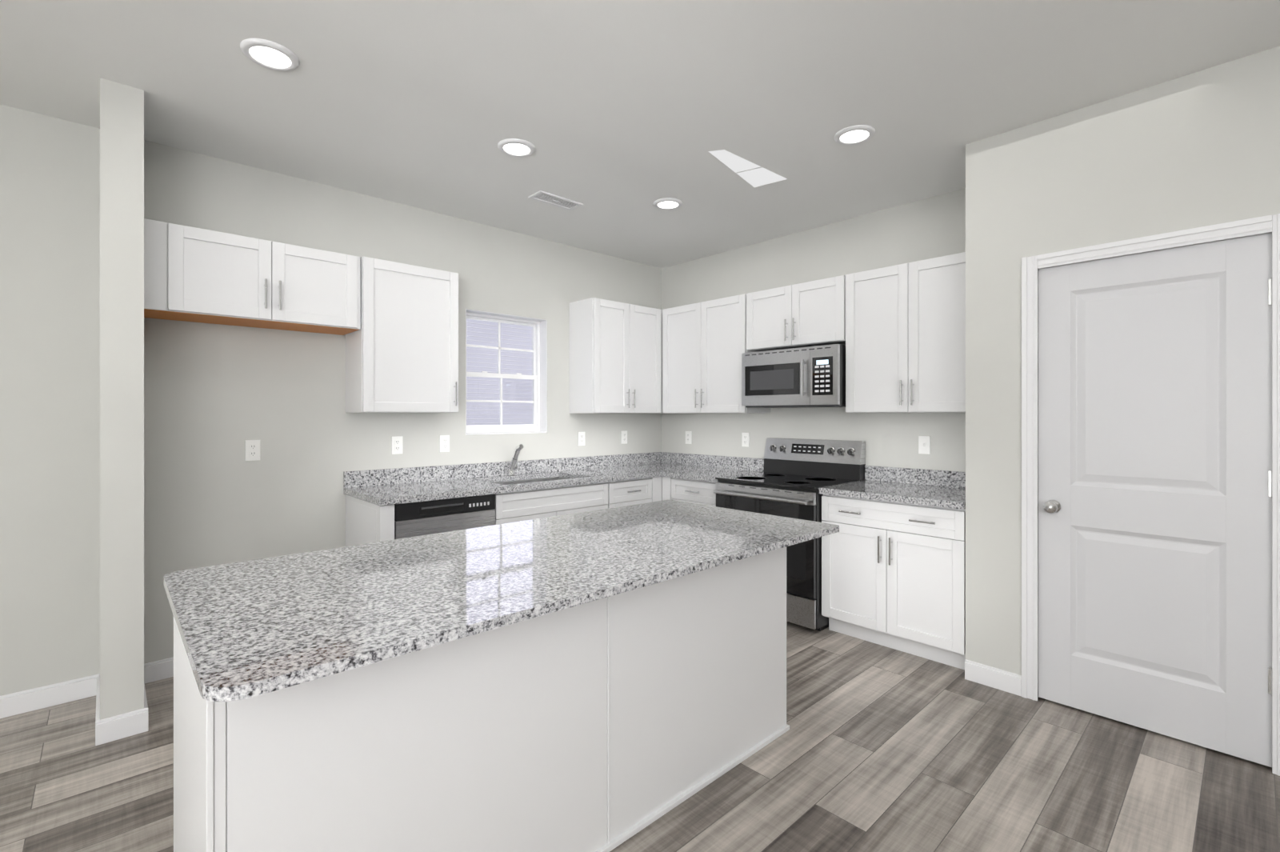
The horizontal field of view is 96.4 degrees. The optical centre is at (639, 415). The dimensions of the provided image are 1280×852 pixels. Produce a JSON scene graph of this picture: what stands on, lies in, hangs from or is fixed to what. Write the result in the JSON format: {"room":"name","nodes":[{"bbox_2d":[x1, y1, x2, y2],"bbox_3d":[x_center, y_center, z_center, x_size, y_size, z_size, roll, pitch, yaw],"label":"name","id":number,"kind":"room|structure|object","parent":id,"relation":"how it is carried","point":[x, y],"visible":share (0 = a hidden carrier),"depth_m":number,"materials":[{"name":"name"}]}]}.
{"room":"kitchen","nodes":[
{"label":"kitchen","id":0,"kind":"room"},
{"bbox_2d":[100,77,143,719],"bbox_3d":[-2.370,-0.019,2.613,0.137,2.740,0.580,0,0,-43],"label":"wall","id":1,"kind":"structure","parent":0,"point":[122,398],"depth_m":2.40,"materials":[{"name":"beige paint"}]},
{"bbox_2d":[89,673,115,745],"bbox_3d":[-2.403,1.302,2.559,0.044,0.098,0.574,0,0,-43],"label":"baseboard","id":2,"kind":"structure","parent":1,"relation":"attached to","point":[105,729],"depth_m":2.37,"materials":[{"name":"white wood"}]},
{"bbox_2d":[134,663,150,733],"bbox_3d":[-2.303,1.302,2.651,0.014,0.098,0.574,0,0,-43],"label":"baseboard","id":3,"kind":"structure","parent":1,"relation":"attached to","point":[142,715],"depth_m":2.44,"materials":[{"name":"white wood"}]},
{"bbox_2d":[0,104,661,695],"bbox_3d":[-2.778,-0.019,2.745,8.340,2.740,0.170,0,0,-43],"label":"wall","id":4,"kind":"structure","parent":0,"point":[216,397],"depth_m":3.04,"materials":[{"name":"beige paint"}]},
{"bbox_2d":[0,676,89,718],"bbox_3d":[-4.114,1.302,1.370,4.110,0.098,0.016,0,0,-43],"label":"baseboard","id":5,"kind":"structure","parent":4,"relation":"attached to","point":[57,694],"depth_m":2.64,"materials":[{"name":"white wood"}]},
{"bbox_2d":[147,656,173,682],"bbox_3d":[-2.167,1.302,3.187,0.943,0.098,0.016,0,0,-43],"label":"baseboard","id":6,"kind":"structure","parent":4,"relation":"attached to","point":[163,669],"depth_m":2.92,"materials":[{"name":"white wood"}]},
{"bbox_2d":[144,218,360,335],"bbox_3d":[-2.043,-0.701,3.063,0.946,0.420,0.364,0,0,-43],"label":"upper cabinet","id":7,"kind":"object","parent":4,"relation":"attached to","point":[194,274],"visible":0.88,"depth_m":2.92,"materials":[{"name":"white paint"}]},
{"bbox_2d":[245,440,259,460],"bbox_3d":[-2.162,0.196,3.195,0.070,0.115,0.009,0,0,-43],"label":"outlet","id":8,"kind":"object","parent":4,"relation":"attached to","point":[252,450],"visible":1,"depth_m":3.19,"materials":[{"name":"white plastic"}]},
{"bbox_2d":[391,436,402,454],"bbox_3d":[-1.584,0.196,3.734,0.070,0.115,0.009,0,0,-43],"label":"outlet","id":9,"kind":"object","parent":4,"relation":"attached to","point":[397,445],"visible":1,"depth_m":3.73,"materials":[{"name":"white plastic"}]},
{"bbox_2d":[345,256,458,412],"bbox_3d":[-1.478,-0.467,3.590,0.583,0.901,0.364,0,0,-43],"label":"upper cabinet","id":10,"kind":"object","parent":4,"relation":"attached to","point":[402,350],"visible":1,"depth_m":3.46,"materials":[{"name":"white paint"}]},
{"bbox_2d":[439,435,449,451],"bbox_3d":[-1.350,0.196,3.953,0.070,0.115,0.009,0,0,-43],"label":"outlet","id":11,"kind":"object","parent":4,"relation":"attached to","point":[444,443],"visible":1,"depth_m":3.95,"materials":[{"name":"white plastic"}]},
{"bbox_2d":[465,308,547,435],"bbox_3d":[-1.044,-0.308,4.361,0.687,0.898,0.164,0,0,-43],"label":"window","id":12,"kind":"structure","parent":4,"relation":"in","point":[538,377],"depth_m":4.45,"materials":[{"name":"white"}]},
{"bbox_2d":[578,432,584,445],"bbox_3d":[-0.485,0.196,4.761,0.070,0.115,0.009,0,0,-43],"label":"outlet","id":13,"kind":"object","parent":4,"relation":"attached to","point":[581,438],"visible":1,"depth_m":4.76,"materials":[{"name":"white plastic"}]},
{"bbox_2d":[569,297,663,413],"bbox_3d":[-0.065,-0.467,4.909,1.067,0.901,0.364,0,0,-43],"label":"upper cabinet","id":14,"kind":"object","parent":4,"relation":"attached to","point":[615,357],"visible":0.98,"depth_m":4.63,"materials":[{"name":"white paint"}]},
{"bbox_2d":[620,430,627,443],"bbox_3d":[-0.140,0.196,5.083,0.070,0.115,0.009,0,0,-43],"label":"outlet","id":15,"kind":"object","parent":4,"relation":"attached to","point":[623,437],"visible":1,"depth_m":5.08,"materials":[{"name":"white plastic"}]},
{"bbox_2d":[0,621,1279,851],"bbox_3d":[0.009,1.381,-0.242,8.340,0.060,8.340,0,0,-43],"label":"floor","id":16,"kind":"structure","parent":0,"point":[878,748],"depth_m":2.11,"materials":[{"name":"wood"}]},
{"bbox_2d":[173,616,525,851],"bbox_3d":[-0.836,0.913,1.597,0.676,0.876,0.746,0,0,-43],"label":"base cabinet","id":17,"kind":"object","parent":16,"relation":"on","point":[424,750],"depth_m":1.32,"materials":[{"name":"white paint"}]},
{"bbox_2d":[163,500,839,701],"bbox_3d":[-0.270,0.461,1.979,2.073,0.024,0.972,0,0,-43],"label":"countertop","id":18,"kind":"structure","parent":17,"relation":"on","point":[251,628],"depth_m":1.53,"materials":[{"name":"grey stone"}]},
{"bbox_2d":[345,494,394,546],"bbox_3d":[-1.580,0.918,3.328,0.078,0.865,0.608,0,0,-43],"label":"cabinet end panel","id":19,"kind":"object","parent":16,"relation":"on","point":[367,522],"visible":0.17,"depth_m":3.23,"materials":[{"name":"white paint"}]},
{"bbox_2d":[393,494,495,539],"bbox_3d":[-1.320,0.918,3.557,0.600,0.865,0.613,0,0,-43],"label":"dishwasher","id":20,"kind":"object","parent":16,"relation":"on","point":[417,518],"visible":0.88,"depth_m":3.32,"materials":[{"name":"grey metal"}]},
{"bbox_2d":[492,479,607,524],"bbox_3d":[-0.757,0.918,4.071,0.911,0.865,0.644,0,0,-43],"label":"base cabinet","id":21,"kind":"object","parent":16,"relation":"on","point":[522,506],"visible":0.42,"depth_m":3.83,"materials":[{"name":"white paint"}]},
{"bbox_2d":[343,452,707,505],"bbox_3d":[-0.592,0.415,4.230,2.773,0.138,0.638,0,0,-43],"label":"countertop","id":22,"kind":"structure","parent":21,"relation":"on","point":[390,486],"depth_m":3.93,"materials":[{"name":"grey stone"}]},
{"bbox_2d":[507,444,523,475],"bbox_3d":[-0.900,0.327,4.212,0.094,0.235,0.179,0,0,-43],"label":"faucet","id":23,"kind":"object","parent":22,"relation":"on","point":[514,462],"visible":1,"depth_m":4.20,"materials":[{"name":"silver metal"}]},
{"bbox_2d":[493,476,568,484],"bbox_3d":[-0.751,0.586,4.076,0.754,0.200,0.464,0,0,-43],"label":"undermount sink","id":24,"kind":"object","parent":22,"relation":"in","point":[530,481],"visible":0.06,"depth_m":4.31,"materials":[{"name":"silver metal"}]},
{"bbox_2d":[525,574,688,851],"bbox_3d":[-0.347,0.913,2.055,0.664,0.876,0.743,0,0,-43],"label":"panel","id":25,"kind":"object","parent":16,"relation":"on","point":[607,723],"depth_m":1.78,"materials":[{"name":"white paint"}]},
{"bbox_2d":[606,477,651,508],"bbox_3d":[-0.260,0.918,4.536,0.439,0.865,0.644,0,0,-43],"label":"base cabinet","id":26,"kind":"object","parent":16,"relation":"on","point":[625,493],"visible":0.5,"depth_m":4.32,"materials":[{"name":"white paint"}]},
{"bbox_2d":[650,476,672,502],"bbox_3d":[0.183,0.918,4.911,0.711,0.865,0.700,0,0,-43],"label":"base cabinet","id":27,"kind":"object","parent":16,"relation":"on","point":[661,488],"depth_m":4.51,"materials":[{"name":"white paint"}]},
{"bbox_2d":[660,455,763,482],"bbox_3d":[0.599,0.415,4.515,0.643,0.138,0.570,0,0,-43],"label":"countertop","id":28,"kind":"structure","parent":27,"relation":"on","point":[706,468],"depth_m":4.72,"materials":[{"name":"grey stone"}]},
{"bbox_2d":[671,477,715,506],"bbox_3d":[0.620,0.918,4.491,0.644,0.865,0.502,0,0,-43],"label":"base cabinet","id":29,"kind":"object","parent":16,"relation":"on","point":[694,491],"visible":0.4,"depth_m":4.31,"materials":[{"name":"white paint"}]},
{"bbox_2d":[688,547,789,797],"bbox_3d":[0.135,0.913,2.512,0.665,0.876,0.734,0,0,-43],"label":"base cabinet","id":30,"kind":"object","parent":16,"relation":"on","point":[738,609],"depth_m":2.22,"materials":[{"name":"white paint"}]},
{"bbox_2d":[713,437,865,631],"bbox_3d":[1.026,0.765,3.987,0.731,1.171,0.780,0,0,-43],"label":"electric range","id":31,"kind":"object","parent":16,"relation":"on","point":[792,478],"visible":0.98,"depth_m":3.82,"materials":[{"name":"silver metal"}]},
{"bbox_2d":[821,494,965,669],"bbox_3d":[1.605,0.918,3.436,0.644,0.865,0.810,0,0,-43],"label":"base cabinet","id":32,"kind":"object","parent":16,"relation":"on","point":[893,575],"visible":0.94,"depth_m":3.20,"materials":[{"name":"white paint"}]},
{"bbox_2d":[818,465,965,509],"bbox_3d":[1.609,0.415,3.439,0.635,0.138,0.814,0,0,-43],"label":"countertop","id":33,"kind":"structure","parent":32,"relation":"on","point":[943,489],"depth_m":3.50,"materials":[{"name":"grey stone"}]},
{"bbox_2d":[0,0,1279,267],"bbox_3d":[0.009,-1.419,-0.242,8.340,0.060,8.340,0,0,-43],"label":"ceiling","id":34,"kind":"structure","parent":0,"point":[621,115],"depth_m":2.43,"materials":[{"name":"paint"}]},
{"bbox_2d":[240,38,299,71],"bbox_3d":[-1.423,-1.382,2.203,0.192,0.013,0.192,0,0,-43],"label":"recessed light","id":35,"kind":"object","parent":34,"relation":"in","point":[270,54],"visible":1,"depth_m":2.19,"materials":[{"name":"white plastic"}]},
{"bbox_2d":[497,138,535,156],"bbox_3d":[-0.639,-1.382,2.965,0.192,0.013,0.192,0,0,-43],"label":"recessed light","id":36,"kind":"object","parent":34,"relation":"in","point":[516,147],"visible":1,"depth_m":2.95,"materials":[{"name":"white plastic"}]},
{"bbox_2d":[528,190,583,210],"bbox_3d":[-0.541,-1.384,3.697,0.330,0.008,0.140,0,0,-43],"label":"ceiling vent","id":37,"kind":"object","parent":34,"relation":"in","point":[554,200],"visible":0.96,"depth_m":3.69,"materials":[{"name":"white metal"}]},
{"bbox_2d":[653,197,682,209],"bbox_3d":[0.183,-1.382,3.748,0.192,0.013,0.192,0,0,-43],"label":"recessed light","id":38,"kind":"object","parent":34,"relation":"in","point":[668,203],"visible":0.98,"depth_m":3.73,"materials":[{"name":"white plastic"}]},
{"bbox_2d":[708,149,787,187],"bbox_3d":[0.573,-1.389,3.230,0.612,0.001,0.207,0,0,-43],"label":"glint","id":39,"kind":"object","parent":34,"relation":"attached to","point":[758,177],"visible":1,"depth_m":3.24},
{"bbox_2d":[833,124,875,144],"bbox_3d":[1.060,-1.382,2.830,0.192,0.013,0.192,0,0,-43],"label":"recessed light","id":40,"kind":"object","parent":34,"relation":"in","point":[854,134],"visible":1,"depth_m":2.82,"materials":[{"name":"white plastic"}]},
{"bbox_2d":[661,188,965,480],"bbox_3d":[3.054,-0.019,2.484,0.170,2.740,8.170,0,0,-43],"label":"wall","id":41,"kind":"structure","parent":0,"point":[931,227],"depth_m":4.14,"materials":[{"name":"beige paint"}]},
{"bbox_2d":[685,431,691,443],"bbox_3d":[0.436,0.201,5.155,0.009,0.115,0.070,0,0,-43],"label":"outlet","id":42,"kind":"object","parent":41,"relation":"attached to","point":[688,437],"visible":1,"depth_m":5.15,"materials":[{"name":"white plastic"}]},
{"bbox_2d":[662,293,770,413],"bbox_3d":[0.599,-0.467,4.720,0.364,0.901,0.877,0,0,-43],"label":"upper cabinet","id":43,"kind":"object","parent":41,"relation":"attached to","point":[704,346],"visible":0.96,"depth_m":4.58,"materials":[{"name":"white paint"}]},
{"bbox_2d":[741,432,749,447],"bbox_3d":[0.866,0.201,4.694,0.009,0.115,0.070,0,0,-43],"label":"outlet","id":44,"kind":"object","parent":41,"relation":"attached to","point":[745,439],"visible":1,"depth_m":4.69,"materials":[{"name":"white plastic"}]},
{"bbox_2d":[746,275,845,351],"bbox_3d":[1.169,-0.702,4.108,0.364,0.430,0.783,0,0,-43],"label":"upper cabinet","id":45,"kind":"object","parent":41,"relation":"attached to","point":[807,314],"visible":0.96,"depth_m":3.97,"materials":[{"name":"white paint"}]},
{"bbox_2d":[741,344,845,407],"bbox_3d":[1.143,-0.256,4.070,0.450,0.402,0.758,0,0,-43],"label":"microwave","id":46,"kind":"object","parent":45,"relation":"attached to","point":[806,377],"visible":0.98,"depth_m":3.90,"materials":[{"name":"silver metal"}]},
{"bbox_2d":[845,252,965,412],"bbox_3d":[1.712,-0.467,3.526,0.364,0.901,0.796,0,0,-43],"label":"upper cabinet","id":47,"kind":"object","parent":41,"relation":"attached to","point":[905,338],"visible":0.77,"depth_m":3.42,"materials":[{"name":"white paint"}]},
{"bbox_2d":[918,436,930,454],"bbox_3d":[1.820,0.191,3.666,0.016,0.115,0.070,0,0,-43],"label":"light switch","id":48,"kind":"object","parent":41,"relation":"attached to","point":[924,444],"visible":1,"depth_m":3.67,"materials":[{"name":"white plastic"}]},
{"bbox_2d":[965,45,1279,675],"bbox_3d":[3.667,-0.019,1.251,0.615,2.740,5.190,0,0,-43],"label":"wall","id":49,"kind":"structure","parent":0,"point":[1196,150],"depth_m":2.66,"materials":[{"name":"beige paint"}]},
{"bbox_2d":[964,659,1021,695],"bbox_3d":[1.752,1.302,2.843,0.014,0.098,0.249,0,0,-43],"label":"baseboard","id":50,"kind":"structure","parent":49,"relation":"attached to","point":[1008,682],"depth_m":2.83,"materials":[{"name":"white wood"}]},
{"bbox_2d":[1021,213,1279,775],"bbox_3d":[2.175,0.298,2.470,0.133,2.106,0.870,0,0,-43],"label":"door frame","id":51,"kind":"structure","parent":49,"relation":"attached to","point":[1031,266],"depth_m":2.62,"materials":[{"name":"white wood"}]},
{"bbox_2d":[1038,232,1271,767],"bbox_3d":[2.138,0.323,2.430,0.106,2.033,0.760,0,0,-43],"label":"pantry door","id":52,"kind":"structure","parent":49,"relation":"in","point":[1154,491],"depth_m":2.40,"materials":[{"name":"white paint"}]},
{"label":"outside","id":53,"kind":"structure","parent":0,"visible":0},
{"bbox_2d":[466,319,532,424],"bbox_3d":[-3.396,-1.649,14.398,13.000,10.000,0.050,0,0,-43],"label":"window glass","id":54,"kind":"object","parent":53,"point":[489,366],"depth_m":14.23,"materials":[{"name":"clear glass"}]}
]}

